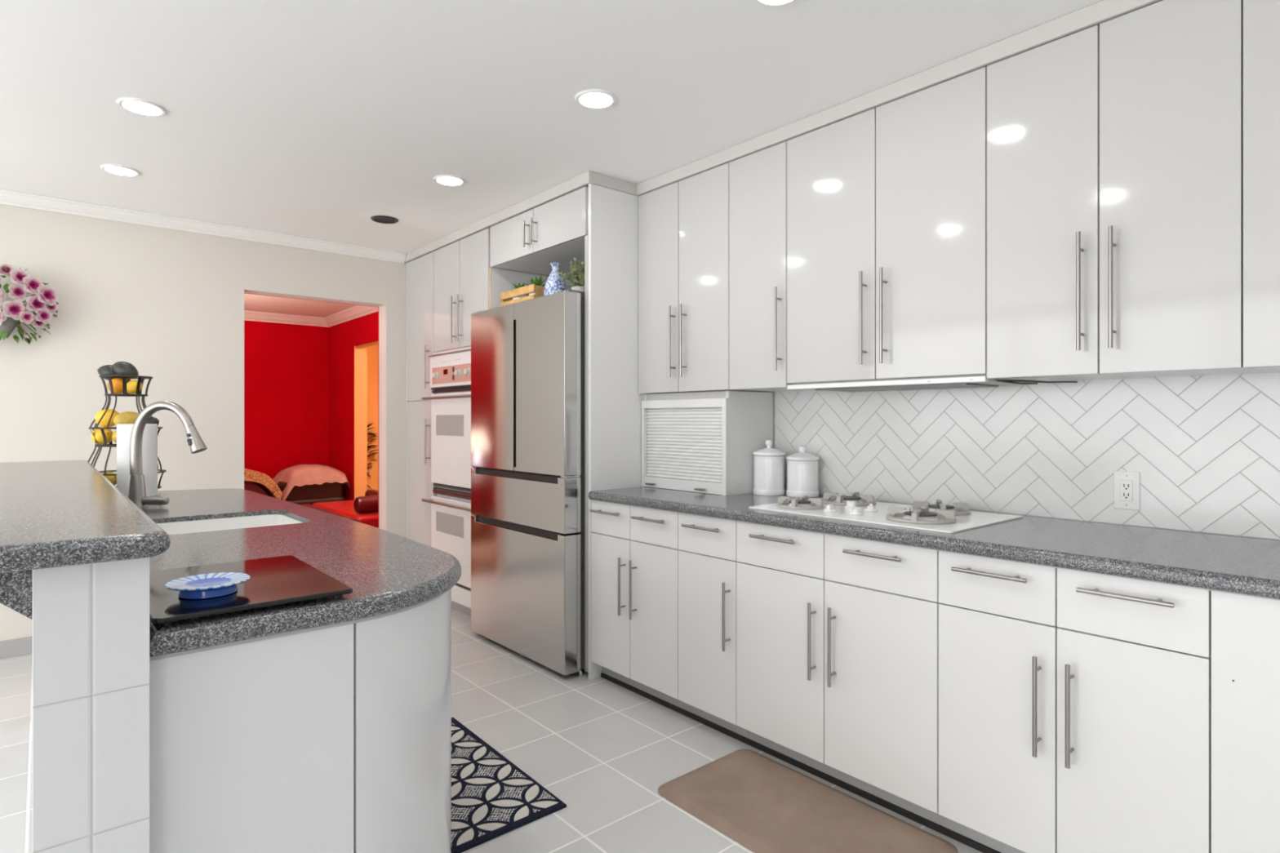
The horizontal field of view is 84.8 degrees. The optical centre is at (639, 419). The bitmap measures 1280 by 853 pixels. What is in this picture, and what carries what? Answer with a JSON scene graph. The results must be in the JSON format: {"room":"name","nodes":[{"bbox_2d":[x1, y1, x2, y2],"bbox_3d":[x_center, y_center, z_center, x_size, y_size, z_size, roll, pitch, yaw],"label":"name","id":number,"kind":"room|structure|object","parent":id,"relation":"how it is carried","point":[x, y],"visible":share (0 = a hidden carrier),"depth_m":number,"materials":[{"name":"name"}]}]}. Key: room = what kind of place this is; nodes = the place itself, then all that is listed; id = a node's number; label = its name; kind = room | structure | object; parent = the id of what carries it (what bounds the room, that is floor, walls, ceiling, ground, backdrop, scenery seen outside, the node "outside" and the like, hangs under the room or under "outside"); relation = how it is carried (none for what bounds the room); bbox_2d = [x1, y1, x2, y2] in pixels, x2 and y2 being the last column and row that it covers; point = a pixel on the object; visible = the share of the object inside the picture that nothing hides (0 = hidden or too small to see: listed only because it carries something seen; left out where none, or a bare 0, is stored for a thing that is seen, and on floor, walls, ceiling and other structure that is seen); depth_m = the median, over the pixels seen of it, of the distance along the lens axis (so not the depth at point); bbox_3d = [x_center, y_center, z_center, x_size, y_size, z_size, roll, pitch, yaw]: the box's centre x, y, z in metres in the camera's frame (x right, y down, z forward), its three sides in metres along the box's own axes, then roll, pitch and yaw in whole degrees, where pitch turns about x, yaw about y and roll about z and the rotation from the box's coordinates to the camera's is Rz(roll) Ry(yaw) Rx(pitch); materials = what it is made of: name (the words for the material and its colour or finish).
{"room":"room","nodes":[
{"label":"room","id":0,"kind":"room"},
{"bbox_2d":[32,556,150,852],"bbox_3d":[-1.645,0.739,2.018,0.140,1.052,2.515,0,0,-41],"label":"wall","id":1,"kind":"structure","parent":0,"point":[91,622],"depth_m":1.06,"materials":[{"name":"white tile"}]},
{"bbox_2d":[0,569,32,619],"bbox_3d":[-0.945,0.255,1.017,0.094,0.083,0.030,0,0,-41],"label":"support bracket","id":2,"kind":"object","parent":1,"relation":"attached to","point":[15,587],"visible":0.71,"depth_m":1.03,"materials":[{"name":"grey stone"}]},
{"bbox_2d":[0,460,170,573],"bbox_3d":[-1.761,0.194,1.904,0.517,0.038,2.587,0,0,-41],"label":"countertop","id":3,"kind":"structure","parent":1,"relation":"on","point":[58,513],"depth_m":1.20,"materials":[{"name":"grey stone"}]},
{"bbox_2d":[0,204,419,640],"bbox_3d":[-3.535,0.029,3.674,6.300,2.471,0.140,0,0,-41],"label":"wall","id":4,"kind":"structure","parent":0,"point":[167,304],"depth_m":4.17,"materials":[{"name":"white paint"}]},
{"bbox_2d":[0,636,32,658],"bbox_3d":[-4.140,1.219,3.057,4.278,0.092,0.011,0,0,-41],"label":"baseboard","id":5,"kind":"structure","parent":4,"relation":"attached to","point":[24,646],"depth_m":3.74,"materials":[{"name":"white wood"}]},
{"bbox_2d":[0,263,58,344],"bbox_3d":[-3.312,-0.596,3.640,0.449,0.428,0.192,0,0,-41],"label":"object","id":6,"kind":"object","parent":4,"relation":"attached to","point":[42,304],"visible":1,"depth_m":3.66,"materials":[{"name":"pink plant"}]},
{"bbox_2d":[0,309,18,336],"bbox_3d":[-3.327,-0.500,3.662,0.140,0.130,0.139,0,0,-41],"label":"vase","id":7,"kind":"object","parent":6,"relation":"on","point":[7,325],"depth_m":3.64,"materials":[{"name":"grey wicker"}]},
{"bbox_2d":[0,189,406,263],"bbox_3d":[-3.731,-1.172,3.374,5.312,0.064,0.061,0,0,-41],"label":"trim","id":8,"kind":"structure","parent":4,"relation":"attached to","point":[7,197],"depth_m":4.22,"materials":[{"name":"white paint"}]},
{"bbox_2d":[404,0,1162,262],"bbox_3d":[0.317,-1.177,2.979,0.322,0.056,5.917,0,0,-41],"label":"trim","id":9,"kind":"structure","parent":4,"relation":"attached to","point":[1104,11],"depth_m":2.65,"materials":[{"name":"grey wood"}]},
{"bbox_2d":[244,320,328,483],"bbox_3d":[-5.403,0.029,7.037,4.330,2.471,0.120,0,0,-41],"label":"wall","id":10,"kind":"structure","parent":0,"point":[286,366],"depth_m":8.07,"materials":[{"name":"paint"}]},
{"bbox_2d":[244,305,377,327],"bbox_3d":[-4.154,-1.155,5.645,4.220,0.100,3.620,0,0,-41],"label":"trim","id":11,"kind":"structure","parent":10,"relation":"attached to","point":[358,311],"depth_m":7.94,"materials":[{"name":"white paint"}]},
{"bbox_2d":[244,293,378,528],"bbox_3d":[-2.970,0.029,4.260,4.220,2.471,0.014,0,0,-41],"label":"door frame","id":12,"kind":"structure","parent":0,"point":[245,293],"depth_m":5.16,"materials":[{"name":"paint"}]},
{"bbox_2d":[328,311,377,500],"bbox_3d":[-2.657,0.029,7.250,0.140,2.471,4.125,0,0,-41],"label":"wall","id":13,"kind":"structure","parent":0,"point":[343,337],"depth_m":7.81,"materials":[{"name":"paint"}]},
{"bbox_2d":[367,344,377,490],"bbox_3d":[-2.952,0.029,9.579,2.440,2.471,0.100,0,0,-41],"label":"wall","id":14,"kind":"structure","parent":0,"point":[372,351],"depth_m":9.07,"materials":[{"name":"orange paint"}]},
{"bbox_2d":[367,422,377,488],"bbox_3d":[-3.522,0.473,8.941,0.388,0.857,0.157,0,0,-41],"label":"plant","id":15,"kind":"object","parent":14,"relation":"attached to","point":[370,424],"visible":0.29,"depth_m":8.99,"materials":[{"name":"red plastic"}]},
{"bbox_2d":[0,608,982,852],"bbox_3d":[-0.982,1.315,0.687,6.300,0.100,8.020,0,0,-41],"label":"floor","id":16,"kind":"structure","parent":0,"point":[604,748],"depth_m":2.70,"materials":[{"name":"grey tile"}]},
{"bbox_2d":[150,588,451,852],"bbox_3d":[-1.450,0.825,2.420,0.676,0.880,2.797,0,0,-41],"label":"base cabinet","id":17,"kind":"object","parent":16,"relation":"on","point":[335,738],"visible":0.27,"depth_m":1.30,"materials":[{"name":"white laminate"}]},
{"bbox_2d":[139,488,461,656],"bbox_3d":[-1.442,0.365,2.426,0.696,0.040,2.837,0,0,-41],"label":"countertop","id":18,"kind":"structure","parent":17,"relation":"on","point":[386,571],"depth_m":1.71,"materials":[{"name":"grey stone"}]},
{"bbox_2d":[88,374,166,488],"bbox_3d":[-2.381,0.071,3.247,0.308,0.545,0.308,0,0,-41],"label":"fruit stand","id":19,"kind":"object","parent":18,"relation":"on","point":[140,378],"visible":0.51,"depth_m":3.18,"materials":[{"name":"brown metal"}]},
{"bbox_2d":[90,426,113,444],"bbox_3d":[-2.450,0.075,3.192,0.090,0.080,0.088,0,0,-12],"label":"lemon","id":20,"kind":"object","parent":19,"relation":"in","point":[97,433],"visible":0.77,"depth_m":3.16,"materials":[{"name":"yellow food"}]},
{"bbox_2d":[94,408,119,426],"bbox_3d":[-2.441,-0.007,3.211,0.094,0.084,0.092,0,0,-41],"label":"lemon","id":21,"kind":"object","parent":19,"relation":"in","point":[104,423],"visible":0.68,"depth_m":3.18,"materials":[{"name":"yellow food"}]},
{"bbox_2d":[97,364,119,380],"bbox_3d":[-2.441,-0.216,3.224,0.089,0.072,0.079,0,0,-41],"label":"avocado","id":22,"kind":"object","parent":19,"relation":"on","point":[106,369],"visible":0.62,"depth_m":3.20,"materials":[{"name":"brown food"}]},
{"bbox_2d":[101,471,116,485],"bbox_3d":[-2.410,0.273,3.169,0.079,0.076,0.081,0,0,-41],"label":"mango","id":23,"kind":"object","parent":19,"relation":"in","point":[113,479],"visible":0.3,"depth_m":3.15,"materials":[{"name":"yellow food"}]},
{"bbox_2d":[111,430,116,443],"bbox_3d":[-2.357,0.077,3.192,0.082,0.072,0.079,0,0,-41],"label":"mango","id":24,"kind":"object","parent":19,"relation":"in","point":[114,434],"visible":0.26,"depth_m":3.15,"materials":[{"name":"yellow food"}]},
{"bbox_2d":[113,411,139,426],"bbox_3d":[-2.343,0.003,3.209,0.112,0.081,0.072,0,0,-41],"label":"mango","id":25,"kind":"object","parent":24,"relation":"on","point":[126,417],"visible":0.59,"depth_m":3.18,"materials":[{"name":"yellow food"}]},
{"bbox_2d":[107,377,127,393],"bbox_3d":[-2.405,-0.157,3.225,0.076,0.078,0.075,0,0,-41],"label":"orange","id":26,"kind":"object","parent":19,"relation":"in","point":[117,382],"visible":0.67,"depth_m":3.20,"materials":[{"name":"brown food"}]},
{"bbox_2d":[88,426,162,447],"bbox_3d":[-2.381,0.079,3.247,0.280,0.088,0.280,0,0,-41],"label":"basket","id":27,"kind":"object","parent":19,"relation":"on","point":[110,445],"depth_m":3.13,"materials":[{"name":"brown metal"}]},
{"bbox_2d":[112,361,138,379],"bbox_3d":[-2.369,-0.227,3.223,0.095,0.082,0.089,0,0,-41],"label":"avocado","id":28,"kind":"object","parent":19,"relation":"in","point":[124,368],"visible":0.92,"depth_m":3.20,"materials":[{"name":"brown food"}]},
{"bbox_2d":[98,374,153,396],"bbox_3d":[-2.381,-0.155,3.247,0.204,0.092,0.204,0,0,-41],"label":"basket","id":29,"kind":"object","parent":19,"relation":"on","point":[140,378],"depth_m":3.19,"materials":[{"name":"brown metal"}]},
{"bbox_2d":[98,469,166,488],"bbox_3d":[-2.381,0.283,3.247,0.308,0.083,0.308,0,0,-41],"label":"basket","id":30,"kind":"object","parent":19,"relation":"on","point":[162,471],"depth_m":3.28,"materials":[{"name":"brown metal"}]},
{"bbox_2d":[126,380,142,393],"bbox_3d":[-2.336,-0.152,3.234,0.062,0.061,0.075,0,0,-41],"label":"lemon","id":31,"kind":"object","parent":19,"relation":"in","point":[131,385],"visible":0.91,"depth_m":3.21,"materials":[{"name":"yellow food"}]},
{"bbox_2d":[147,417,159,426],"bbox_3d":[-2.290,0.018,3.277,0.065,0.061,0.070,0,0,-41],"label":"avocado","id":32,"kind":"object","parent":19,"relation":"in","point":[154,420],"visible":0.45,"depth_m":3.26,"materials":[{"name":"brown food"}]},
{"bbox_2d":[116,423,157,497],"bbox_3d":[-2.191,0.182,3.054,0.145,0.324,0.145,0,0,-41],"label":"paper towel roll","id":33,"kind":"object","parent":18,"relation":"on","point":[149,440],"visible":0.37,"depth_m":3.01,"materials":[{"name":"white paper"}]},
{"bbox_2d":[128,400,207,507],"bbox_3d":[-1.861,0.135,2.760,0.304,0.418,0.071,0,0,-2],"label":"faucet","id":34,"kind":"object","parent":18,"relation":"on","point":[137,491],"visible":0.96,"depth_m":2.74,"materials":[{"name":"silver metal"}]},
{"bbox_2d":[156,514,302,534],"bbox_3d":[-1.407,0.473,2.382,0.443,0.224,0.438,0,0,-41],"label":"sink","id":35,"kind":"object","parent":18,"relation":"in","point":[228,523],"visible":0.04,"depth_m":2.56,"materials":[{"name":"white ceramic"}]},
{"bbox_2d":[150,555,352,626],"bbox_3d":[-0.817,0.335,1.413,0.321,0.019,0.444,0,0,-41],"label":"cutting board","id":36,"kind":"object","parent":18,"relation":"on","point":[281,580],"visible":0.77,"depth_m":1.35,"materials":[{"name":"black glass"}]},
{"bbox_2d":[164,572,250,599],"bbox_3d":[-0.808,0.313,1.312,0.137,0.024,0.137,0,0,-41],"label":"dish","id":37,"kind":"object","parent":36,"relation":"on","point":[211,585],"visible":1,"depth_m":1.30,"materials":[{"name":"ceramic"}]},
{"bbox_2d":[405,252,432,546],"bbox_3d":[-1.330,0.015,5.164,0.709,2.325,0.457,0,0,-41],"label":"pantry cabinet","id":38,"kind":"object","parent":16,"relation":"on","point":[419,272],"visible":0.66,"depth_m":4.95,"materials":[{"name":"beige wood"}]},
{"bbox_2d":[432,227,573,617],"bbox_3d":[-1.072,0.059,4.861,0.709,2.413,1.252,0,0,-41],"label":"tall cabinet","id":39,"kind":"object","parent":16,"relation":"on","point":[460,268],"visible":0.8,"depth_m":4.48,"materials":[{"name":"white laminate"}]},
{"bbox_2d":[421,348,472,590],"bbox_3d":[-0.953,0.311,4.670,0.722,1.498,0.768,0,0,-41],"label":"wall oven","id":40,"kind":"object","parent":39,"relation":"in","point":[450,372],"visible":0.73,"depth_m":4.50,"materials":[{"name":"white metal"}]},
{"bbox_2d":[451,717,566,852],"bbox_3d":[-0.705,1.260,2.458,0.522,0.010,0.867,0,0,-41],"label":"rug","id":41,"kind":"object","parent":16,"relation":"on","point":[492,797],"visible":0.55,"depth_m":2.33,"materials":[{"name":"black fabric"}]},
{"bbox_2d":[471,288,584,676],"bbox_3d":[-0.392,0.316,3.987,0.755,1.899,0.970,0,0,-41],"label":"refrigerator","id":42,"kind":"object","parent":16,"relation":"on","point":[527,357],"visible":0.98,"depth_m":3.61,"materials":[{"name":"grey metal"}]},
{"bbox_2d":[500,284,544,306],"bbox_3d":[-0.660,-0.675,4.066,0.130,0.155,0.370,0,0,-41],"label":"wooden crate","id":43,"kind":"object","parent":42,"relation":"on","point":[506,297],"visible":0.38,"depth_m":3.98,"materials":[{"name":"brown wood"}]},
{"bbox_2d":[511,282,528,299],"bbox_3d":[-0.701,-0.705,4.110,0.142,0.196,0.130,0,0,-41],"label":"succulent plant","id":44,"kind":"object","parent":43,"relation":"in","point":[518,286],"visible":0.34,"depth_m":4.08,"materials":[{"name":"green plant"}]},
{"bbox_2d":[524,275,546,295],"bbox_3d":[-0.584,-0.712,3.989,0.160,0.210,0.165,0,0,-41],"label":"succulent plant","id":45,"kind":"object","parent":43,"relation":"in","point":[538,282],"visible":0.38,"depth_m":3.95,"materials":[{"name":"green plant"}]},
{"bbox_2d":[543,262,567,295],"bbox_3d":[-0.459,-0.724,3.824,0.130,0.252,0.130,0,0,-41],"label":"vase","id":46,"kind":"object","parent":42,"relation":"on","point":[553,285],"visible":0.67,"depth_m":3.78,"materials":[{"name":"blue ceramic"}]},
{"bbox_2d":[556,257,584,292],"bbox_3d":[-0.303,-0.723,3.640,0.255,0.250,0.174,0,0,12],"label":"potted plant","id":47,"kind":"object","parent":42,"relation":"on","point":[579,277],"visible":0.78,"depth_m":3.62,"materials":[{"name":"green plant"}]},
{"bbox_2d":[488,267,578,309],"bbox_3d":[-0.642,0.180,4.390,0.668,2.169,0.018,0,0,-41],"label":"divider","id":48,"kind":"object","parent":16,"relation":"on","point":[500,281],"visible":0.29,"depth_m":4.22,"materials":[{"name":"white laminate"}]},
{"bbox_2d":[584,183,653,679],"bbox_3d":[-0.002,0.059,3.639,0.670,2.413,0.047,0,0,-41],"label":"end panel","id":49,"kind":"object","parent":16,"relation":"on","point":[612,398],"visible":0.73,"depth_m":3.48,"materials":[{"name":"white laminate"}]},
{"bbox_2d":[589,500,679,699],"bbox_3d":[0.199,0.782,3.374,0.709,0.788,0.610,0,0,-41],"label":"base cabinet","id":50,"kind":"object","parent":16,"relation":"on","point":[634,550],"visible":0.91,"depth_m":3.13,"materials":[{"name":"beige wood"}]},
{"bbox_2d":[588,486,1279,599],"bbox_3d":[1.184,0.364,2.224,0.690,0.040,3.642,0,0,-41],"label":"countertop","id":51,"kind":"structure","parent":50,"relation":"on","point":[1227,563],"depth_m":1.99,"materials":[{"name":"grey stone"}]},
{"bbox_2d":[641,391,773,495],"bbox_3d":[0.313,0.107,3.488,0.368,0.475,0.588,0,0,-41],"label":"appliance garage","id":52,"kind":"object","parent":51,"relation":"on","point":[706,437],"visible":0.99,"depth_m":3.32,"materials":[{"name":"white laminate"}]},
{"bbox_2d":[752,440,785,495],"bbox_3d":[0.596,0.218,3.235,0.150,0.252,0.150,0,0,-41],"label":"canister","id":53,"kind":"object","parent":51,"relation":"on","point":[768,462],"visible":1,"depth_m":3.18,"materials":[{"name":"white ceramic"}]},
{"bbox_2d":[786,445,819,497],"bbox_3d":[0.734,0.231,3.161,0.149,0.226,0.149,0,0,-41],"label":"canister","id":54,"kind":"object","parent":51,"relation":"on","point":[802,467],"visible":1,"depth_m":3.10,"materials":[{"name":"white ceramic"}]},
{"bbox_2d":[748,492,1022,533],"bbox_3d":[0.885,0.323,2.596,0.536,0.042,0.803,0,0,-41],"label":"cooktop","id":55,"kind":"object","parent":51,"relation":"in","point":[939,517],"visible":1,"depth_m":2.49,"materials":[{"name":"white glass"}]},
{"bbox_2d":[588,498,1279,600],"bbox_3d":[0.940,0.386,2.012,0.015,0.003,3.638,0,0,-41],"label":"countertop edge","id":56,"kind":"object","parent":51,"relation":"attached to","point":[588,499],"visible":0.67,"depth_m":1.94,"materials":[{"name":"grey stone"}]},
{"bbox_2d":[678,512,738,724],"bbox_3d":[0.503,0.782,3.019,0.709,0.788,0.321,0,0,-41],"label":"base cabinet","id":57,"kind":"object","parent":16,"relation":"on","point":[707,553],"visible":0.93,"depth_m":2.81,"materials":[{"name":"beige wood"}]},
{"bbox_2d":[657,748,958,852],"bbox_3d":[0.496,1.256,2.223,0.477,0.018,0.845,0,0,-41],"label":"floor mat","id":58,"kind":"object","parent":16,"relation":"on","point":[763,804],"visible":1,"depth_m":2.22,"materials":[{"name":"beige plastic"}]},
{"bbox_2d":[600,666,1026,852],"bbox_3d":[0.998,1.222,2.064,0.020,0.087,3.642,0,0,-41],"label":"toe kick","id":59,"kind":"object","parent":16,"relation":"on","point":[969,837],"visible":0.47,"depth_m":2.45,"materials":[{"name":"grey laminate"}]},
{"bbox_2d":[736,521,939,813],"bbox_3d":[0.866,0.782,2.593,0.709,0.788,0.795,0,0,-41],"label":"base cabinet","id":60,"kind":"object","parent":16,"relation":"on","point":[837,637],"visible":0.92,"depth_m":2.33,"materials":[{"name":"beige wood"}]},
{"bbox_2d":[938,551,1211,852],"bbox_3d":[1.333,0.782,2.047,0.709,0.788,0.638,0,0,-41],"label":"base cabinet","id":61,"kind":"object","parent":16,"relation":"on","point":[1075,707],"visible":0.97,"depth_m":1.81,"materials":[{"name":"beige wood"}]},
{"bbox_2d":[1211,591,1279,852],"bbox_3d":[1.764,0.782,1.574,0.668,0.788,0.638,0,0,-41],"label":"base cabinet","id":62,"kind":"object","parent":16,"relation":"on","point":[1246,629],"visible":0.78,"depth_m":1.56,"materials":[{"name":"beige"}]},
{"bbox_2d":[0,0,1163,317],"bbox_3d":[-1.982,-1.256,3.666,8.650,0.100,13.850,0,0,-41],"label":"ceiling","id":63,"kind":"structure","parent":0,"point":[316,119],"depth_m":2.57,"materials":[{"name":"white paint"}]},
{"bbox_2d":[100,164,141,177],"bbox_3d":[-2.510,-1.202,3.386,0.160,0.008,0.160,0,0,-41],"label":"recessed light","id":64,"kind":"object","parent":63,"relation":"in","point":[117,170],"visible":1,"depth_m":3.38,"materials":[{"name":"white"}]},
{"bbox_2d":[115,97,167,116],"bbox_3d":[-1.920,-1.202,2.700,0.160,0.008,0.160,0,0,-41],"label":"recessed light","id":65,"kind":"object","parent":63,"relation":"in","point":[135,105],"visible":1,"depth_m":2.69,"materials":[{"name":"white"}]},
{"bbox_2d":[370,215,399,223],"bbox_3d":[-1.537,-1.202,4.218,0.160,0.008,0.160,0,0,-41],"label":"recessed light","id":66,"kind":"object","parent":63,"relation":"in","point":[379,219],"visible":1,"depth_m":4.21,"materials":[{"name":"black plastic"}]},
{"bbox_2d":[433,174,466,186],"bbox_3d":[-0.959,-1.202,3.527,0.160,0.008,0.160,0,0,-41],"label":"recessed light","id":67,"kind":"object","parent":63,"relation":"in","point":[443,180],"visible":1,"depth_m":3.52,"materials":[{"name":"white"}]},
{"bbox_2d":[574,88,617,109],"bbox_3d":[-0.166,-1.202,2.634,0.160,0.008,0.160,0,0,-41],"label":"recessed light","id":68,"kind":"object","parent":63,"relation":"in","point":[593,99],"visible":1,"depth_m":2.62,"materials":[{"name":"white"}]},
{"bbox_2d":[753,0,797,7],"bbox_3d":[0.388,-1.202,1.963,0.160,0.008,0.160,0,0,-41],"label":"recessed light","id":69,"kind":"object","parent":63,"relation":"in","point":[770,3],"visible":1,"depth_m":2.02,"materials":[{"name":"white"}]},
{"bbox_2d":[583,285,1279,541],"bbox_3d":[1.356,0.029,2.685,0.150,2.471,7.720,0,0,-41],"label":"wall","id":70,"kind":"structure","parent":0,"point":[584,286],"depth_m":2.47,"materials":[{"name":"white paint"}]},
{"bbox_2d":[489,186,588,279],"bbox_3d":[-0.335,-1.027,3.999,0.709,0.241,0.984,0,0,-41],"label":"upper cabinet","id":71,"kind":"object","parent":70,"relation":"attached to","point":[554,231],"visible":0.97,"depth_m":3.80,"materials":[{"name":"white laminate"}]},
{"bbox_2d":[638,163,777,394],"bbox_3d":[0.317,-0.641,3.467,0.409,1.015,0.623,0,0,-41],"label":"upper cabinet","id":72,"kind":"object","parent":70,"relation":"attached to","point":[683,225],"visible":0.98,"depth_m":3.33,"materials":[{"name":"white laminate"}]},
{"bbox_2d":[728,141,803,391],"bbox_3d":[0.624,-0.641,3.109,0.409,1.015,0.316,0,0,-41],"label":"upper cabinet","id":73,"kind":"object","parent":70,"relation":"attached to","point":[757,181],"visible":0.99,"depth_m":2.99,"materials":[{"name":"white laminate"}]},
{"bbox_2d":[786,66,986,383],"bbox_3d":[0.987,-0.649,2.683,0.409,0.999,0.799,0,0,-41],"label":"upper cabinet","id":74,"kind":"object","parent":70,"relation":"attached to","point":[886,204],"visible":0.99,"depth_m":2.52,"materials":[{"name":"white wood"}]},
{"bbox_2d":[774,372,1279,539],"bbox_3d":[1.643,0.102,2.225,0.008,0.486,3.048,0,0,-41],"label":"backsplash","id":75,"kind":"structure","parent":70,"relation":"attached to","point":[1205,450],"depth_m":2.42,"materials":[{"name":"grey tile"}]},
{"bbox_2d":[1114,471,1139,510],"bbox_3d":[1.584,0.231,2.280,0.010,0.124,0.072,0,0,-41],"label":"wall outlet","id":76,"kind":"object","parent":75,"relation":"attached to","point":[1126,484],"visible":1,"depth_m":2.28,"materials":[{"name":"white plastic"}]},
{"bbox_2d":[1120,480,1132,501],"bbox_3d":[1.583,0.231,2.279,0.004,0.068,0.034,0,0,-41],"label":"socket","id":77,"kind":"object","parent":76,"relation":"attached to","point":[1126,486],"depth_m":2.28,"materials":[{"name":"white plastic"}]},
{"bbox_2d":[986,0,1266,381],"bbox_3d":[1.454,-0.641,2.136,0.409,1.015,0.636,0,0,-41],"label":"upper cabinet","id":78,"kind":"object","parent":70,"relation":"attached to","point":[1115,148],"visible":1,"depth_m":1.99,"materials":[{"name":"white laminate"}]},
{"bbox_2d":[786,373,1077,391],"bbox_3d":[1.052,-0.134,2.631,0.358,0.032,0.960,0,0,-41],"label":"range hood","id":79,"kind":"object","parent":78,"relation":"attached to","point":[980,380],"visible":0.97,"depth_m":2.52,"materials":[{"name":"grey metal"}]},
{"bbox_2d":[1243,0,1279,373],"bbox_3d":[1.781,-0.641,1.786,0.368,1.015,0.318,0,0,-41],"label":"upper cabinet","id":80,"kind":"object","parent":70,"relation":"attached to","point":[1261,18],"visible":1,"depth_m":1.76,"materials":[{"name":"white laminate"}]},
{"bbox_3d":[-3.923,1.315,7.283,6.900,0.100,5.830,0,0,-41],"label":"floor","id":81,"kind":"structure","parent":0,"visible":0},
{"bbox_2d":[244,480,267,495],"bbox_3d":[-4.531,0.825,7.125,1.270,0.720,0.760,0,0,-41],"label":"couch","id":82,"kind":"object","parent":81,"relation":"on","point":[248,486],"visible":0.02,"depth_m":7.14,"materials":[{"name":"red leather"}]},
{"bbox_2d":[244,468,282,499],"bbox_3d":[-4.127,0.689,7.345,0.530,0.352,0.670,0,0,-41],"label":"throw blanket","id":83,"kind":"object","parent":82,"relation":"on","point":[262,480],"visible":0.49,"depth_m":7.18,"materials":[{"name":"fabric"}]},
{"bbox_2d":[277,481,345,505],"bbox_3d":[-3.667,0.965,7.745,0.630,0.600,0.580,0,0,-41],"label":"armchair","id":84,"kind":"object","parent":81,"relation":"on","point":[326,491],"visible":0.33,"depth_m":7.53,"materials":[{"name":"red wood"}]},
{"bbox_2d":[272,464,351,500],"bbox_3d":[-3.654,0.685,7.756,0.700,0.374,0.660,0,0,-41],"label":"cloth","id":85,"kind":"object","parent":84,"relation":"on","point":[300,475],"visible":0.93,"depth_m":7.54,"materials":[{"name":"fabric"}]},
{"bbox_2d":[299,488,377,528],"bbox_3d":[-2.602,0.964,6.458,0.745,0.602,1.400,0,0,-41],"label":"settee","id":86,"kind":"object","parent":81,"relation":"on","point":[363,509],"visible":0.32,"depth_m":6.06,"materials":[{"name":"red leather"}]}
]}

